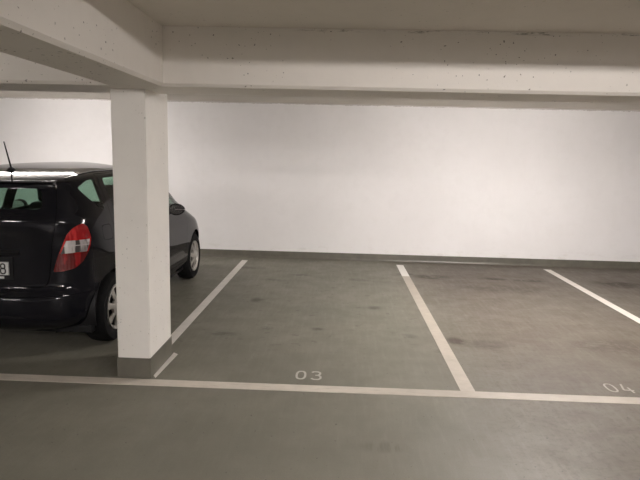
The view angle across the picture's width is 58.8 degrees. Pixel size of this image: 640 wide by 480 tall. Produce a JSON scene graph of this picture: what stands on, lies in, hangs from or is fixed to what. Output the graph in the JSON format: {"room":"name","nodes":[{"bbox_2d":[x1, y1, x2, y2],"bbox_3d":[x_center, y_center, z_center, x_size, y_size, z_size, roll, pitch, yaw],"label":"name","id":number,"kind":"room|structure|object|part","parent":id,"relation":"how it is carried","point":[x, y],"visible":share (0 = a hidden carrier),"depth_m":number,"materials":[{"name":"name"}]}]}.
{"room":"parking garage","nodes":[
{"label":"parking garage","id":0,"kind":"room"},
{"bbox_2d":[0,256,639,479],"bbox_3d":[0.190,1.657,1.135,16.800,0.200,16.775,2,8,2],"label":"floor","id":1,"kind":"structure","parent":0,"point":[510,329],"depth_m":4.31,"materials":[{"name":"grey concrete"}]},
{"bbox_2d":[0,141,199,340],"bbox_3d":[-2.634,-0.183,6.409,2.100,1.757,3.990,2,8,2],"label":"car","id":2,"kind":"object","parent":1,"relation":"on","point":[58,265],"visible":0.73,"depth_m":4.67,"materials":[{"name":"black metal"}]},
{"bbox_3d":[-2.726,0.220,4.517,0.520,0.110,0.006,2,8,2],"label":"number plate","id":3,"kind":"part","parent":2,"relation":"part of","materials":[{"name":"grey"}]},
{"bbox_3d":[-3.384,-0.132,5.737,0.366,1.170,1.135,2,8,2],"label":"door","id":4,"kind":"part","parent":2,"relation":"part of","materials":[{"name":"black paint"}]},
{"bbox_3d":[-2.682,-0.729,4.878,0.015,0.229,0.097,2,8,2],"label":"aerial rod","id":5,"kind":"part","parent":2,"relation":"part of","materials":[{"name":"black plastic"}]},
{"bbox_2d":[12,200,23,207],"bbox_3d":[-3.563,-0.411,6.693,0.160,0.110,0.006,2,8,2],"label":"mirror glass","id":6,"kind":"object","parent":2,"relation":"attached to","point":[17,203],"depth_m":6.69,"materials":[{"name":"glass"}]},
{"bbox_3d":[-3.301,-0.286,6.796,0.432,1.168,1.029,2,8,2],"label":"door","id":7,"kind":"part","parent":2,"relation":"part of","materials":[{"name":"black paint"}]},
{"bbox_2d":[14,199,27,205],"bbox_3d":[-3.559,-0.419,6.747,0.190,0.141,0.109,2,8,2],"label":"mirror","id":8,"kind":"object","parent":2,"relation":"attached to","point":[18,202],"depth_m":6.69,"materials":[{"name":"black paint"}]},
{"bbox_3d":[-2.994,-0.129,6.451,0.480,0.620,0.255,2,8,2],"label":"seat","id":9,"kind":"part","parent":2,"relation":"part of","materials":[{"name":"fabric"}]},
{"bbox_2d":[53,223,90,271],"bbox_3d":[-2.021,0.060,4.646,0.304,0.381,0.066,-6,11,-41],"label":"tail light","id":10,"kind":"object","parent":2,"relation":"attached to","point":[71,241],"depth_m":4.62,"materials":[{"name":"red plastic"}]},
{"bbox_3d":[-2.087,-0.659,5.606,0.024,0.070,1.750,2,8,2],"label":"roof rail","id":11,"kind":"part","parent":2,"relation":"part of","materials":[{"name":"metal"}]},
{"bbox_3d":[-1.948,-0.088,5.676,0.366,1.170,1.135,2,8,2],"label":"door","id":12,"kind":"part","parent":2,"relation":"part of","materials":[{"name":"black paint"}]},
{"bbox_3d":[-1.863,-0.072,4.955,0.054,0.122,0.152,2,8,7],"label":"fuel door","id":13,"kind":"part","parent":2,"relation":"part of","materials":[{"name":"black paint"}]},
{"bbox_3d":[-1.839,0.598,5.136,0.046,0.408,0.408,2,8,2],"label":"wheel trim","id":14,"kind":"part","parent":2,"relation":"part of","materials":[{"name":"silver metal"}]},
{"bbox_2d":[170,205,182,213],"bbox_3d":[-1.672,-0.353,6.614,0.160,0.110,0.006,2,8,2],"label":"mirror glass","id":15,"kind":"object","parent":2,"relation":"attached to","point":[174,209],"depth_m":6.61,"materials":[{"name":"black"}]},
{"bbox_2d":[169,203,184,214],"bbox_3d":[-1.671,-0.361,6.668,0.190,0.141,0.109,2,8,2],"label":"mirror","id":16,"kind":"object","parent":2,"relation":"attached to","point":[174,209],"depth_m":6.62,"materials":[{"name":"black paint"}]},
{"bbox_3d":[-1.931,-0.244,6.738,0.432,1.168,1.029,2,8,2],"label":"door","id":17,"kind":"part","parent":2,"relation":"part of","materials":[{"name":"black paint"}]},
{"bbox_3d":[-1.717,0.212,7.755,0.046,0.408,0.408,2,8,2],"label":"wheel trim","id":18,"kind":"part","parent":2,"relation":"part of","materials":[{"name":"silver metal"}]},
{"bbox_2d":[110,88,171,377],"bbox_3d":[-1.369,-0.241,4.395,0.257,2.523,0.540,2,8,2],"label":"concrete pillar","id":19,"kind":"structure","parent":1,"relation":"on","point":[139,118],"depth_m":4.22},
{"bbox_2d":[154,353,177,377],"bbox_3d":[-1.243,1.007,4.595,0.046,0.002,0.560,2,8,3],"label":"parking line","id":20,"kind":"object","parent":1,"relation":"on","point":[173,355],"visible":1,"depth_m":4.59,"materials":[{"name":"white paint"}]},
{"bbox_2d":[171,260,247,343],"bbox_3d":[-1.295,0.646,7.022,0.094,0.002,4.400,2,8,2],"label":"parking line","id":21,"kind":"object","parent":1,"relation":"on","point":[175,335],"visible":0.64,"depth_m":6.44,"materials":[{"name":"white paint"}]},
{"bbox_2d":[295,371,321,379],"bbox_3d":[-0.088,1.057,4.441,0.205,0.002,0.174,2,8,2],"label":"parking number","id":22,"kind":"object","parent":1,"relation":"on","point":[319,374],"depth_m":4.43,"materials":[{"name":"paint"}]},
{"bbox_2d":[0,373,639,403],"bbox_3d":[0.307,1.106,4.179,16.200,0.002,0.121,2,8,2],"label":"parking line","id":23,"kind":"object","parent":1,"relation":"on","point":[14,377],"visible":1,"depth_m":4.18,"materials":[{"name":"beige paint"}]},
{"bbox_2d":[397,265,474,390],"bbox_3d":[1.187,0.760,6.658,0.112,0.002,4.949,2,8,2],"label":"parking line","id":24,"kind":"object","parent":1,"relation":"on","point":[459,375],"visible":1,"depth_m":5.40,"materials":[{"name":"paint"}]},
{"bbox_2d":[544,269,639,323],"bbox_3d":[3.505,0.827,6.585,0.105,0.002,4.959,2,8,2],"label":"parking line","id":25,"kind":"object","parent":1,"relation":"on","point":[577,286],"visible":1,"depth_m":7.23,"materials":[{"name":"white paint"}]},
{"bbox_2d":[603,383,634,392],"bbox_3d":[2.278,1.130,4.336,0.197,0.002,0.165,2,8,2],"label":"parking number","id":26,"kind":"object","parent":1,"relation":"on","point":[617,390],"depth_m":4.32,"materials":[{"name":"paint"}]},
{"bbox_2d":[0,97,639,261],"bbox_3d":[0.539,-0.926,9.326,16.800,2.923,0.200,2,8,2],"label":"wall","id":27,"kind":"structure","parent":0,"point":[494,182],"depth_m":9.20,"materials":[{"name":"white paint"}]},
{"bbox_2d":[200,249,639,268],"bbox_3d":[0.505,0.281,9.386,16.800,0.118,0.035,2,8,2],"label":"baseboard","id":28,"kind":"structure","parent":27,"relation":"attached to","point":[203,252],"depth_m":9.35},
{"bbox_2d":[0,0,639,109],"bbox_3d":[0.255,-1.036,0.736,16.800,0.200,16.775,2,8,2],"label":"ceiling","id":29,"kind":"structure","parent":0,"point":[552,16],"depth_m":3.38,"materials":[{"name":"concrete"}]},
{"bbox_2d":[0,0,162,85],"bbox_3d":[-1.455,-0.401,-1.833,0.392,0.386,11.385,2,8,2],"label":"ceiling beam","id":30,"kind":"structure","parent":29,"relation":"attached to","point":[109,42],"depth_m":2.79,"materials":[{"name":"paint"}]},
{"bbox_2d":[0,26,639,103],"bbox_3d":[0.369,-1.221,4.000,16.800,0.386,0.536,2,8,2],"label":"ceiling beam","id":31,"kind":"structure","parent":29,"relation":"attached to","point":[240,61],"depth_m":3.74,"materials":[{"name":"paint"}]}
]}

